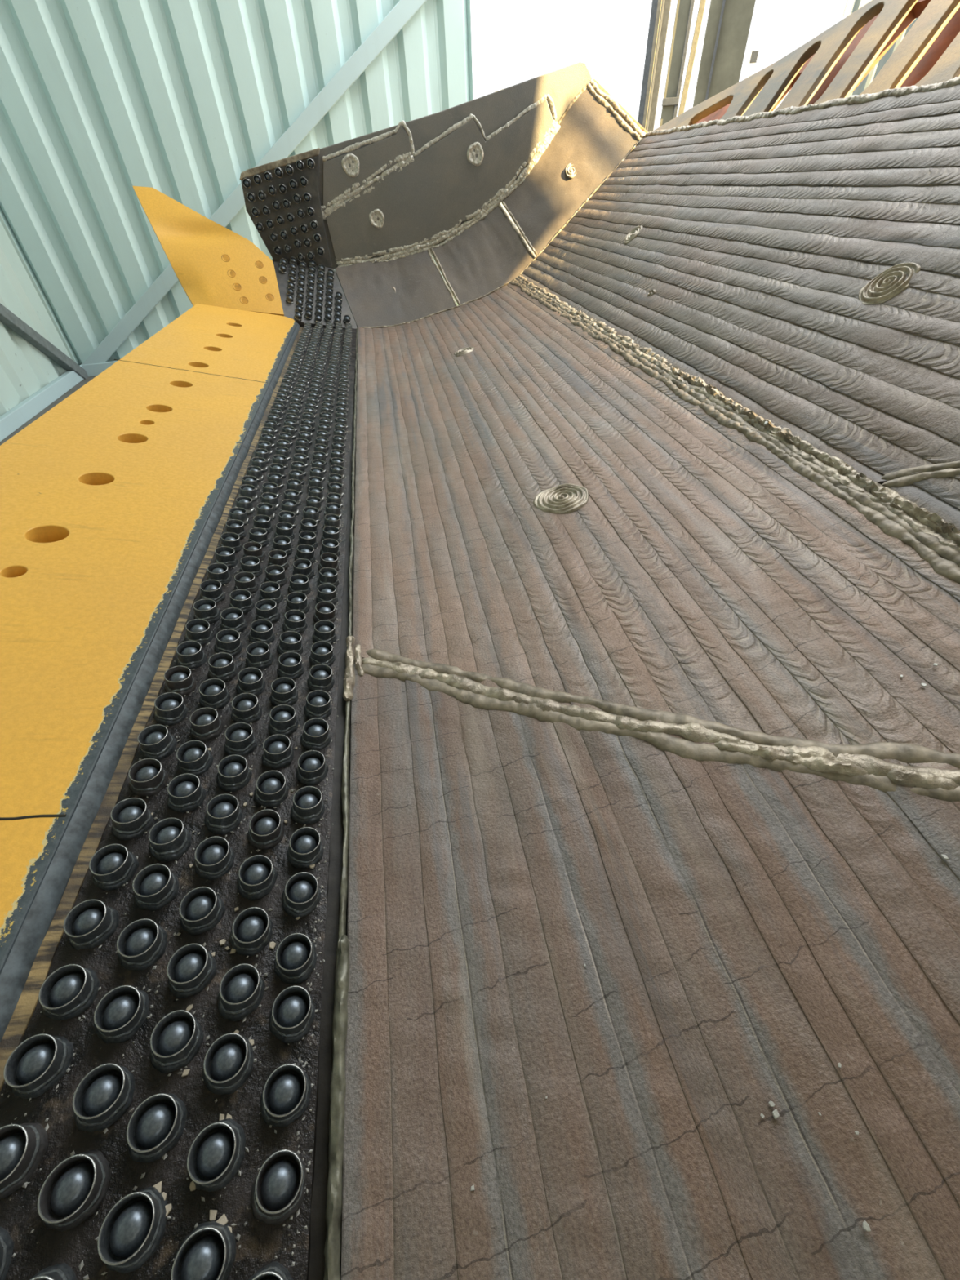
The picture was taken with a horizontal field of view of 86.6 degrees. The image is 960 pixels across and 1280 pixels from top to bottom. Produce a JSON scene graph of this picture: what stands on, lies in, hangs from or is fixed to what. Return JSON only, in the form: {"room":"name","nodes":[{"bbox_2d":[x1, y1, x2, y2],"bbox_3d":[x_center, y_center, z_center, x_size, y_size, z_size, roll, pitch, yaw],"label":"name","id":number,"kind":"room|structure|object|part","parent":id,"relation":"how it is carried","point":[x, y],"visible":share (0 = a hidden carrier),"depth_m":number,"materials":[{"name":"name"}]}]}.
{"room":"industrial workshop","nodes":[
{"label":"industrial workshop","id":0,"kind":"room"},
{"bbox_2d":[0,215,75,416],"bbox_3d":[-1.915,-0.602,-0.539,0.043,3.450,7.200,-9,43,-7],"label":"wall","id":1,"kind":"structure","parent":0,"point":[24,370],"depth_m":2.76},
{"bbox_2d":[0,364,84,441],"bbox_3d":[-2.080,-0.241,1.587,0.035,0.070,4.500,-9,43,-7],"label":"baseboard","id":2,"kind":"structure","parent":1,"relation":"attached to","point":[18,415],"depth_m":2.72,"materials":[{"name":"metal"}]},
{"bbox_2d":[0,303,88,378],"bbox_3d":[-2.385,-1.650,2.276,0.045,1.294,1.507,-9,43,-7],"label":"trim","id":3,"kind":"structure","parent":1,"relation":"attached to","point":[7,317],"depth_m":2.81,"materials":[{"name":"grey metal"}]},
{"bbox_2d":[0,0,473,364],"bbox_3d":[-1.332,-3.220,2.313,2.615,3.450,0.049,-11,43,-9],"label":"wall","id":4,"kind":"structure","parent":0,"point":[100,100],"depth_m":2.67,"materials":[{"name":"metal"}]},
{"bbox_2d":[78,360,117,377],"bbox_3d":[-1.270,-1.941,3.417,2.600,0.070,0.035,-11,43,-9],"label":"baseboard","id":5,"kind":"structure","parent":4,"relation":"attached to","point":[95,369],"depth_m":3.22,"materials":[{"name":"metal"}]},
{"bbox_2d":[81,0,426,364],"bbox_3d":[-1.290,-2.556,2.864,2.618,1.754,0.030,-11,43,-9],"label":"metal beam","id":6,"kind":"structure","parent":4,"relation":"attached to","point":[403,11],"depth_m":2.77,"materials":[{"name":"metal"}]},
{"bbox_2d":[0,208,536,445],"bbox_3d":[1.610,-5.020,6.784,30.000,0.100,32.000,-8,42,-6],"label":"floor","id":7,"kind":"structure","parent":0,"point":[84,381],"depth_m":2.86,"materials":[{"name":"concrete"}]},
{"bbox_2d":[0,0,959,1279],"bbox_3d":[0.179,-0.519,0.916,2.155,1.224,3.545,-10,43,-8],"label":"bucket","id":8,"kind":"object","parent":7,"relation":"on","point":[571,655],"visible":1,"depth_m":0.52,"materials":[{"name":"metal"}]},
{"bbox_2d":[152,1181,162,1192],"bbox_3d":[-0.183,0.311,0.289,0.005,0.003,0.005,-14,43,-13],"label":"chip","id":9,"kind":"object","parent":8,"relation":"on","point":[158,1186],"visible":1,"depth_m":0.29,"materials":[{"name":"beige stone"}]},
{"bbox_2d":[161,1191,167,1200],"bbox_3d":[-0.179,0.314,0.286,0.004,0.002,0.005,-4,42,-2],"label":"chip","id":10,"kind":"object","parent":8,"relation":"on","point":[164,1194],"visible":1,"depth_m":0.29,"materials":[{"name":"beige stone"}]},
{"bbox_2d":[164,1203,172,1216],"bbox_3d":[-0.175,0.318,0.283,0.006,0.003,0.005,-19,45,-17],"label":"chip","id":11,"kind":"object","parent":8,"relation":"on","point":[168,1207],"visible":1,"depth_m":0.28,"materials":[{"name":"beige stone"}]},
{"bbox_3d":[-0.330,-0.217,0.890,0.207,0.021,3.205,2,41,-15],"label":"stud plate","id":12,"kind":"part","parent":8,"relation":"part of","materials":[{"name":"black metal"}]},
{"bbox_2d":[181,1069,190,1076],"bbox_3d":[-0.189,0.278,0.327,0.004,0.002,0.003,-8,43,-6],"label":"chip","id":13,"kind":"object","parent":8,"relation":"on","point":[185,1073],"visible":1,"depth_m":0.33,"materials":[{"name":"beige stone"}]},
{"bbox_2d":[185,1004,192,1011],"bbox_3d":[-0.201,0.254,0.352,0.003,0.002,0.004,7,43,10],"label":"chip","id":14,"kind":"object","parent":8,"relation":"on","point":[189,1007],"visible":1,"depth_m":0.35,"materials":[{"name":"beige stone"}]},
{"bbox_2d":[189,1181,195,1191],"bbox_3d":[-0.165,0.313,0.292,0.003,0.002,0.004,-11,43,-9],"label":"chip","id":15,"kind":"object","parent":8,"relation":"on","point":[192,1187],"visible":1,"depth_m":0.29,"materials":[{"name":"beige stone"}]},
{"bbox_2d":[209,1209,217,1221],"bbox_3d":[-0.150,0.323,0.286,0.004,0.002,0.004,-2,42,1],"label":"chip","id":16,"kind":"object","parent":8,"relation":"on","point":[213,1213],"visible":1,"depth_m":0.28,"materials":[{"name":"beige stone"}]},
{"bbox_2d":[218,1114,224,1120],"bbox_3d":[-0.160,0.295,0.315,0.003,0.002,0.004,-12,43,-10],"label":"chip","id":17,"kind":"object","parent":8,"relation":"on","point":[221,1116],"visible":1,"depth_m":0.32,"materials":[{"name":"beige stone"}]},
{"bbox_2d":[216,1213,227,1225],"bbox_3d":[-0.144,0.325,0.284,0.005,0.003,0.005,-35,51,-30],"label":"chip","id":18,"kind":"object","parent":8,"relation":"on","point":[223,1220],"visible":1,"depth_m":0.28,"materials":[{"name":"beige stone"}]},
{"bbox_2d":[219,938,226,946],"bbox_3d":[-0.194,0.228,0.385,0.005,0.002,0.004,-24,46,-22],"label":"chip","id":19,"kind":"object","parent":8,"relation":"on","point":[223,941],"visible":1,"depth_m":0.38,"materials":[{"name":"beige stone"}]},
{"bbox_2d":[226,1113,232,1119],"bbox_3d":[-0.156,0.296,0.316,0.003,0.002,0.005,-26,47,-24],"label":"chip","id":20,"kind":"object","parent":8,"relation":"on","point":[228,1116],"visible":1,"depth_m":0.32,"materials":[{"name":"beige stone"}]},
{"bbox_2d":[229,948,235,954],"bbox_3d":[-0.185,0.233,0.381,0.003,0.002,0.004,4,43,7],"label":"chip","id":21,"kind":"object","parent":8,"relation":"on","point":[233,950],"visible":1,"depth_m":0.38,"materials":[{"name":"beige stone"}]},
{"bbox_2d":[249,1039,253,1045],"bbox_3d":[-0.155,0.272,0.344,0.003,0.002,0.004,-17,44,-15],"label":"chip","id":22,"kind":"object","parent":8,"relation":"on","point":[251,1041],"visible":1,"depth_m":0.34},
{"bbox_2d":[269,941,275,950],"bbox_3d":[-0.159,0.233,0.390,0.005,0.003,0.005,11,44,15],"label":"chip","id":23,"kind":"object","parent":8,"relation":"on","point":[272,944],"visible":1,"depth_m":0.39,"materials":[{"name":"beige stone"}]},
{"bbox_3d":[-0.737,-1.644,1.974,0.307,0.335,0.032,-8,42,-6],"label":"stud plate","id":24,"kind":"part","parent":8,"relation":"part of","materials":[{"name":"metal"}]},
{"bbox_3d":[-0.659,-1.365,2.030,0.344,0.186,0.295,2,41,-15],"label":"stud plate","id":25,"kind":"part","parent":8,"relation":"part of","materials":[{"name":"metal"}]},
{"bbox_3d":[-0.239,-1.820,1.989,1.337,0.560,0.050,-8,42,-6],"label":"plate","id":26,"kind":"part","parent":8,"relation":"part of","materials":[{"name":"metal"}]},
{"bbox_2d":[768,1101,774,1106],"bbox_3d":[0.177,0.282,0.310,0.003,0.002,0.003,-24,46,-22],"label":"flake","id":27,"kind":"object","parent":8,"relation":"on","point":[771,1104],"visible":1,"depth_m":0.31,"materials":[{"name":"grey stone"}]},
{"bbox_2d":[772,1108,779,1119],"bbox_3d":[0.178,0.285,0.306,0.004,0.002,0.003,-19,45,-17],"label":"flake","id":28,"kind":"object","parent":8,"relation":"on","point":[775,1113],"visible":1,"depth_m":0.31,"materials":[{"name":"grey stone"}]},
{"bbox_2d":[862,1220,871,1231],"bbox_3d":[0.205,0.311,0.271,0.003,0.002,0.004,-4,42,-1],"label":"flake","id":29,"kind":"object","parent":8,"relation":"on","point":[865,1225],"visible":1,"depth_m":0.27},
{"bbox_2d":[940,854,949,859],"bbox_3d":[0.342,0.160,0.375,0.003,0.002,0.004,-9,43,-6],"label":"flake","id":30,"kind":"object","parent":8,"relation":"on","point":[944,856],"visible":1,"depth_m":0.37,"materials":[{"name":"beige stone"}]},
{"bbox_2d":[493,0,504,209],"bbox_3d":[0.334,-13.531,9.451,0.196,9.000,0.200,0,42,3],"label":"post","id":31,"kind":"object","parent":7,"relation":"on","point":[498,4],"visible":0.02,"depth_m":10.48,"materials":[{"name":"white metal"}]},
{"bbox_2d":[637,0,671,132],"bbox_3d":[1.630,-6.787,3.816,0.096,6.500,0.237,31,52,31],"label":"steel column","id":32,"kind":"structure","parent":7,"relation":"on","point":[660,9],"depth_m":4.90,"materials":[{"name":"grey metal"}]},
{"bbox_2d":[659,0,694,126],"bbox_3d":[2.679,-9.192,6.038,0.230,7.000,0.110,8,43,12],"label":"wall panel","id":33,"kind":"object","parent":7,"relation":"on","point":[684,10],"visible":0.59,"depth_m":7.06,"materials":[{"name":"metal"}]},
{"bbox_3d":[2.739,-7.737,7.320,0.229,0.080,0.050,8,43,12],"label":"rail","id":34,"kind":"part","parent":33,"relation":"part of","materials":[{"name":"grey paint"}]},
{"bbox_2d":[677,0,706,115],"bbox_3d":[2.440,-7.551,4.988,0.434,6.000,0.112,-8,42,-6],"label":"strut","id":35,"kind":"object","parent":7,"relation":"on","point":[702,3],"visible":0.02,"depth_m":5.76,"materials":[{"name":"beige paint"}]},
{"bbox_2d":[692,0,755,107],"bbox_3d":[4.154,-11.841,7.389,0.708,9.000,0.396,11,44,14],"label":"steel column","id":36,"kind":"object","parent":7,"relation":"on","point":[729,21],"visible":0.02,"depth_m":8.74,"materials":[{"name":"grey metal"}]},
{"bbox_2d":[744,0,770,79],"bbox_3d":[4.188,-9.986,6.833,0.269,7.000,0.192,-8,42,-6],"label":"gate post","id":37,"kind":"object","parent":7,"relation":"on","point":[765,4],"visible":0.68,"depth_m":7.68,"materials":[{"name":"white paint"}]},
{"bbox_2d":[849,17,917,96],"bbox_3d":[6.770,-5.244,5.271,6.000,1.900,0.043,10,44,13],"label":"corrugated fence","id":38,"kind":"object","parent":7,"relation":"on","point":[875,70],"visible":0.02,"depth_m":5.45,"materials":[{"name":"white metal"}]},
{"label":"outside","id":39,"kind":"structure","parent":0,"visible":0},
{"bbox_2d":[842,0,871,17],"bbox_3d":[8.687,-10.868,7.330,6.500,2.380,0.063,-8,42,-6],"label":"canopy","id":40,"kind":"object","parent":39,"point":[851,6],"visible":0.02,"depth_m":7.72,"materials":[{"name":"white"}]}
]}

